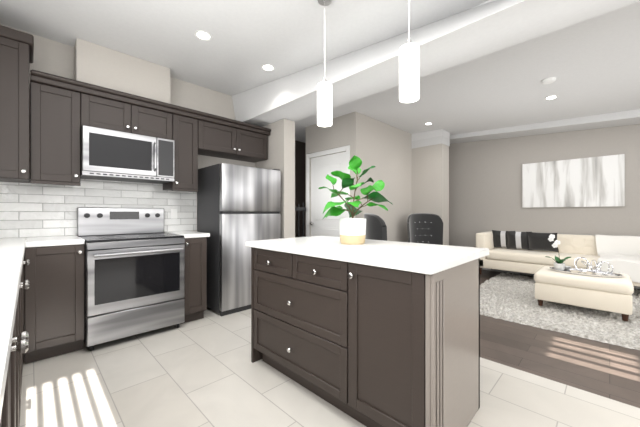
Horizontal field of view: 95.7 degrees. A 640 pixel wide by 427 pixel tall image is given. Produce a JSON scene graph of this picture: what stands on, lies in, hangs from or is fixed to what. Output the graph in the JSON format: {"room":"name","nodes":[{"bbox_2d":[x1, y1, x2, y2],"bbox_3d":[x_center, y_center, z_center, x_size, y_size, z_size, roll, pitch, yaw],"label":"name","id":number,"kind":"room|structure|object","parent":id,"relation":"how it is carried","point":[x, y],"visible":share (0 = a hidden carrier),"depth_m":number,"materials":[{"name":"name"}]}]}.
{"room":"kitchen","nodes":[
{"label":"kitchen","id":0,"kind":"room"},
{"bbox_2d":[74,38,169,103],"bbox_3d":[-2.018,-1.385,3.008,0.800,0.449,0.209,0,0,-45],"label":"wall","id":1,"kind":"structure","parent":0,"point":[99,65],"depth_m":2.88,"materials":[{"name":"paint"}]},
{"bbox_2d":[0,24,255,237],"bbox_3d":[-2.056,-0.240,3.226,3.005,2.740,0.150,0,0,-45],"label":"wall","id":2,"kind":"structure","parent":0,"point":[53,57],"depth_m":3.49,"materials":[{"name":"paint"}]},
{"bbox_2d":[0,25,43,183],"bbox_3d":[-2.658,-0.845,2.226,0.732,1.149,0.407,0,0,-45],"label":"upper cabinet","id":3,"kind":"object","parent":2,"relation":"attached to","point":[21,88],"depth_m":2.26,"materials":[{"name":"brown wood"}]},
{"bbox_2d":[44,77,83,185],"bbox_3d":[-2.351,-0.693,2.575,0.315,0.845,0.347,0,0,-45],"label":"upper cabinet","id":4,"kind":"object","parent":2,"relation":"attached to","point":[44,117],"depth_m":2.48,"materials":[{"name":"brown wood"}]},
{"bbox_2d":[0,179,196,237],"bbox_3d":[-2.299,-0.066,2.869,2.133,0.549,0.010,0,0,-45],"label":"tile backsplash","id":5,"kind":"structure","parent":2,"relation":"attached to","point":[32,210],"depth_m":2.78,"materials":[{"name":"white tile"}]},
{"bbox_2d":[171,209,176,218],"bbox_3d":[-1.725,0.003,3.429,0.070,0.115,0.008,0,0,-45],"label":"electrical outlet plate","id":6,"kind":"object","parent":5,"relation":"attached to","point":[173,213],"visible":1,"depth_m":3.42,"materials":[{"name":"white plastic"}]},
{"bbox_2d":[84,85,175,140],"bbox_3d":[-1.969,-0.946,2.957,0.762,0.340,0.347,0,0,-45],"label":"upper cabinet","id":7,"kind":"object","parent":2,"relation":"attached to","point":[111,111],"depth_m":2.81,"materials":[{"name":"brown wood"}]},
{"bbox_2d":[80,125,173,183],"bbox_3d":[-1.923,-0.555,2.910,0.754,0.430,0.444,0,0,-45],"label":"microwave","id":8,"kind":"object","parent":7,"relation":"attached to","point":[110,155],"visible":1,"depth_m":2.75,"materials":[{"name":"silver metal"}]},
{"bbox_2d":[163,109,199,191],"bbox_3d":[-1.603,-0.693,3.323,0.269,0.845,0.347,0,0,-45],"label":"upper cabinet","id":9,"kind":"object","parent":2,"relation":"attached to","point":[187,143],"depth_m":3.21,"materials":[{"name":"brown wood"}]},
{"bbox_2d":[200,113,267,162],"bbox_3d":[-1.172,-0.928,3.754,0.947,0.375,0.347,0,0,-45],"label":"upper cabinet","id":10,"kind":"object","parent":2,"relation":"attached to","point":[222,139],"depth_m":3.61,"materials":[{"name":"brown wood"}]},
{"bbox_2d":[256,126,263,167],"bbox_3d":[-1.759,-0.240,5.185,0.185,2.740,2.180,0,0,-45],"label":"wall","id":11,"kind":"structure","parent":0,"point":[260,164],"depth_m":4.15,"materials":[{"name":"paint"}]},
{"bbox_2d":[264,132,305,236],"bbox_3d":[-0.801,-0.240,6.235,2.615,2.740,0.150,0,0,-45],"label":"wall","id":12,"kind":"structure","parent":0,"point":[273,161],"depth_m":6.45,"materials":[{"name":"paint"}]},
{"bbox_2d":[280,119,295,238],"bbox_3d":[-0.401,-0.240,3.827,0.185,2.740,0.002,0,0,-45],"label":"wall","id":13,"kind":"structure","parent":0,"point":[287,127],"depth_m":3.81,"materials":[{"name":"paint"}]},
{"bbox_2d":[0,0,639,142],"bbox_3d":[1.055,-1.502,3.035,7.535,0.415,9.600,0,0,-45],"label":"ceiling","id":14,"kind":"structure","parent":0,"point":[592,66],"depth_m":2.76,"materials":[{"name":"paint"}]},
{"bbox_2d":[194,30,211,40],"bbox_3d":[-1.056,-1.607,2.621,0.156,0.003,0.156,0,0,-45],"label":"recessed light","id":15,"kind":"object","parent":14,"relation":"in","point":[202,35],"visible":1,"depth_m":2.62,"materials":[{"name":"white"}]},
{"bbox_2d":[261,64,274,70],"bbox_3d":[-0.574,-1.607,3.198,0.156,0.003,0.156,0,0,-45],"label":"recessed light","id":16,"kind":"object","parent":14,"relation":"in","point":[266,67],"visible":1,"depth_m":3.19,"materials":[{"name":"white"}]},
{"bbox_2d":[317,0,331,126],"bbox_3d":[0.035,-1.135,2.157,0.120,0.949,0.120,0,0,-45],"label":"pendant light","id":17,"kind":"object","parent":14,"relation":"hanging from","point":[324,102],"visible":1,"depth_m":2.11,"materials":[{"name":"white glass"}]},
{"bbox_2d":[399,0,419,102],"bbox_3d":[0.516,-1.135,1.676,0.120,0.949,0.120,0,0,-45],"label":"pendant light","id":18,"kind":"object","parent":14,"relation":"hanging from","point":[409,71],"visible":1,"depth_m":1.63,"materials":[{"name":"white glass"}]},
{"bbox_2d":[232,0,639,126],"bbox_3d":[1.411,-1.419,1.736,0.549,0.379,6.859,0,0,-45],"label":"beam","id":19,"kind":"structure","parent":14,"relation":"attached to","point":[471,34],"depth_m":2.37,"materials":[{"name":"paint"}]},
{"bbox_2d":[411,109,639,148],"bbox_3d":[4.338,-1.395,4.076,1.019,0.463,6.029,0,0,-45],"label":"beam","id":20,"kind":"structure","parent":14,"relation":"attached to","point":[607,120],"depth_m":4.97,"materials":[{"name":"paint"}]},
{"bbox_2d":[541,77,555,83],"bbox_3d":[2.546,-1.474,3.224,0.130,0.029,0.130,0,0,-45],"label":"smoke detector","id":21,"kind":"object","parent":14,"relation":"attached to","point":[549,80],"visible":1,"depth_m":3.20,"materials":[{"name":"white plastic"}]},
{"bbox_2d":[544,95,557,99],"bbox_3d":[2.979,-1.489,3.724,0.156,0.003,0.156,0,0,-45],"label":"recessed light","id":22,"kind":"object","parent":14,"relation":"in","point":[551,97],"visible":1,"depth_m":3.72,"materials":[{"name":"white"}]},
{"bbox_2d":[306,114,347,235],"bbox_3d":[0.138,-0.240,5.081,0.120,2.740,1.029,0,0,-45],"label":"wall","id":23,"kind":"structure","parent":0,"point":[333,136],"depth_m":5.04,"materials":[{"name":"paint"}]},
{"bbox_2d":[306,145,349,236],"bbox_3d":[0.126,0.018,5.019,0.113,2.225,1.030,0,0,-45],"label":"door","id":24,"kind":"structure","parent":23,"relation":"attached to","point":[322,167],"depth_m":5.08,"materials":[{"name":"white wood"}]},
{"bbox_2d":[20,307,639,426],"bbox_3d":[0.412,1.180,0.737,3.375,0.100,7.260,0,0,-45],"label":"floor","id":25,"kind":"structure","parent":0,"point":[205,371],"depth_m":1.83,"materials":[{"name":"beige tile"}]},
{"bbox_2d":[4,367,11,426],"bbox_3d":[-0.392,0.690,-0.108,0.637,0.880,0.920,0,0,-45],"label":"base cabinet","id":26,"kind":"object","parent":25,"relation":"on","point":[7,398],"depth_m":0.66,"materials":[{"name":"brown wood"}]},
{"bbox_2d":[12,279,23,426],"bbox_3d":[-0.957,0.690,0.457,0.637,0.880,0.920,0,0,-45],"label":"base cabinet","id":27,"kind":"object","parent":25,"relation":"on","point":[18,339],"depth_m":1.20,"materials":[{"name":"brown wood"}]},
{"bbox_2d":[0,237,27,426],"bbox_3d":[-0.967,0.230,0.474,0.647,0.040,5.276,0,0,-45],"label":"countertop","id":28,"kind":"structure","parent":27,"relation":"on","point":[11,250],"depth_m":0.77,"materials":[{"name":"white stone"}]},
{"bbox_2d":[24,243,43,363],"bbox_3d":[-2.066,0.690,1.612,0.702,0.880,0.920,0,0,-45],"label":"base cabinet","id":29,"kind":"object","parent":25,"relation":"on","point":[41,298],"depth_m":2.15,"materials":[{"name":"brown wood"}]},
{"bbox_2d":[40,243,84,358],"bbox_3d":[-2.248,0.690,2.431,0.369,0.880,0.696,0,0,-45],"label":"base cabinet","id":30,"kind":"object","parent":25,"relation":"on","point":[63,262],"depth_m":2.28,"materials":[{"name":"brown wood"}]},
{"bbox_2d":[24,235,83,246],"bbox_3d":[-2.259,0.230,2.462,0.340,0.040,0.636,0,0,-45],"label":"countertop","id":31,"kind":"structure","parent":30,"relation":"on","point":[32,241],"depth_m":2.34,"materials":[{"name":"white stone"}]},
{"bbox_2d":[77,207,184,350],"bbox_3d":[-1.817,0.535,2.804,0.758,1.190,0.760,0,0,-45],"label":"range","id":32,"kind":"object","parent":25,"relation":"on","point":[134,271],"visible":0.94,"depth_m":2.60,"materials":[{"name":"silver metal"}]},
{"bbox_2d":[180,235,207,323],"bbox_3d":[-1.509,0.690,3.212,0.242,0.880,0.636,0,0,-45],"label":"base cabinet","id":33,"kind":"object","parent":25,"relation":"on","point":[195,297],"depth_m":3.00,"materials":[{"name":"brown wood"}]},
{"bbox_2d":[164,231,209,236],"bbox_3d":[-1.497,0.230,3.224,0.277,0.040,0.636,0,0,-45],"label":"countertop","id":34,"kind":"structure","parent":33,"relation":"on","point":[170,232],"depth_m":3.09,"materials":[{"name":"white stone"}]},
{"bbox_2d":[197,163,280,315],"bbox_3d":[-1.013,0.284,3.658,0.800,1.692,0.655,0,0,-45],"label":"fridge","id":35,"kind":"object","parent":25,"relation":"on","point":[238,206],"visible":0.9,"depth_m":3.32,"materials":[{"name":"silver metal"}]},
{"bbox_2d":[245,244,484,426],"bbox_3d":[0.200,0.690,1.927,0.693,0.880,1.418,0,0,-45],"label":"kitchen island","id":36,"kind":"object","parent":25,"relation":"on","point":[374,333],"depth_m":1.50,"materials":[{"name":"brown wood"}]},
{"bbox_2d":[245,236,488,271],"bbox_3d":[0.226,0.230,1.966,0.800,0.040,1.440,0,0,-45],"label":"island countertop","id":37,"kind":"structure","parent":36,"relation":"on","point":[427,257],"depth_m":1.64,"materials":[{"name":"white stone"}]},
{"bbox_2d":[318,155,392,244],"bbox_3d":[0.199,-0.092,2.031,0.480,0.601,0.507,0,0,-45],"label":"potted plant","id":38,"kind":"object","parent":37,"relation":"on","point":[352,230],"visible":1,"depth_m":1.98,"materials":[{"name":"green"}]},
{"bbox_2d":[348,112,411,241],"bbox_3d":[1.504,-0.240,5.613,2.805,2.740,0.150,0,0,-45],"label":"wall","id":39,"kind":"structure","parent":0,"point":[386,147],"depth_m":5.19,"materials":[{"name":"paint"}]},
{"bbox_2d":[412,144,451,245],"bbox_3d":[2.202,-0.240,5.752,0.360,2.740,0.580,0,0,-45],"label":"wall","id":40,"kind":"structure","parent":0,"point":[432,164],"depth_m":5.61,"materials":[{"name":"paint"}]},
{"bbox_2d":[452,124,639,246],"bbox_3d":[4.657,-0.240,4.586,0.150,2.740,6.300,0,0,-45],"label":"wall","id":41,"kind":"structure","parent":0,"point":[466,192],"depth_m":5.32,"materials":[{"name":"paint"}]},
{"bbox_2d":[482,268,639,288],"bbox_3d":[4.693,1.075,4.431,0.014,0.110,6.029,0,0,-45],"label":"baseboard","id":42,"kind":"structure","parent":41,"relation":"attached to","point":[636,287],"depth_m":5.47,"materials":[{"name":"white wood"}]},
{"bbox_2d":[522,154,624,207],"bbox_3d":[4.206,-0.510,4.899,0.036,0.800,1.300,0,0,-45],"label":"painting","id":43,"kind":"object","parent":41,"relation":"attached to","point":[599,181],"visible":0.86,"depth_m":4.82,"materials":[{"name":"fabric"}]},
{"bbox_2d":[480,270,639,407],"bbox_3d":[2.249,1.180,4.229,4.160,0.100,9.600,0,0,-45],"label":"floor","id":44,"kind":"structure","parent":0,"point":[610,371],"depth_m":2.27,"materials":[{"name":"brown wood"}]},
{"bbox_2d":[295,202,305,236],"bbox_3d":[-0.506,0.465,5.059,0.680,1.330,0.070,0,0,-45],"label":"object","id":45,"kind":"structure","parent":44,"relation":"on","point":[298,208],"depth_m":5.19,"materials":[{"name":"black plastic"}]},
{"bbox_2d":[364,213,386,240],"bbox_3d":[0.955,0.562,4.243,0.630,1.138,0.660,0,0,0],"label":"chair","id":46,"kind":"object","parent":44,"relation":"on","point":[376,227],"visible":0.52,"depth_m":3.98,"materials":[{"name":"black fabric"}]},
{"bbox_2d":[407,213,442,244],"bbox_3d":[1.921,0.562,5.183,0.660,1.138,0.630,0,0,-3],"label":"chair","id":47,"kind":"object","parent":44,"relation":"on","point":[425,228],"visible":0.71,"depth_m":5.37,"materials":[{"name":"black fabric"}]},
{"bbox_2d":[480,272,639,349],"bbox_3d":[3.624,1.109,3.305,2.720,0.038,3.369,0,0,-45],"label":"rug","id":48,"kind":"object","parent":44,"relation":"on","point":[508,297],"visible":0.65,"depth_m":3.19,"materials":[{"name":"grey carpet"}]},
{"bbox_2d":[476,230,639,286],"bbox_3d":[3.909,0.698,4.581,0.832,0.779,2.450,0,0,-45],"label":"sofa","id":49,"kind":"object","parent":48,"relation":"on","point":[522,252],"visible":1,"depth_m":4.64,"materials":[{"name":"beige fabric"}]},
{"bbox_2d":[534,266,633,321],"bbox_3d":[3.044,0.890,3.376,0.680,0.394,0.810,0,0,-45],"label":"ottoman","id":50,"kind":"object","parent":48,"relation":"on","point":[609,294],"visible":1,"depth_m":3.11,"materials":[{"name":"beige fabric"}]},
{"bbox_2d":[550,266,623,277],"bbox_3d":[3.069,0.669,3.366,0.374,0.045,0.638,0,0,-45],"label":"tray","id":51,"kind":"object","parent":50,"relation":"on","point":[569,269],"visible":0.79,"depth_m":3.32,"materials":[{"name":"silver metal"}]},
{"bbox_2d":[545,234,570,270],"bbox_3d":[2.888,0.467,3.493,0.222,0.430,0.224,0,0,-34],"label":"orchid","id":52,"kind":"object","parent":51,"relation":"on","point":[559,264],"visible":1,"depth_m":3.49,"materials":[{"name":"white plant"}]},
{"bbox_2d":[574,257,612,273],"bbox_3d":[3.126,0.595,3.318,0.184,0.172,0.328,0,0,-45],"label":"knot sculpture","id":53,"kind":"object","parent":51,"relation":"on","point":[596,267],"visible":1,"depth_m":3.30,"materials":[{"name":"silver metal"}]}
]}

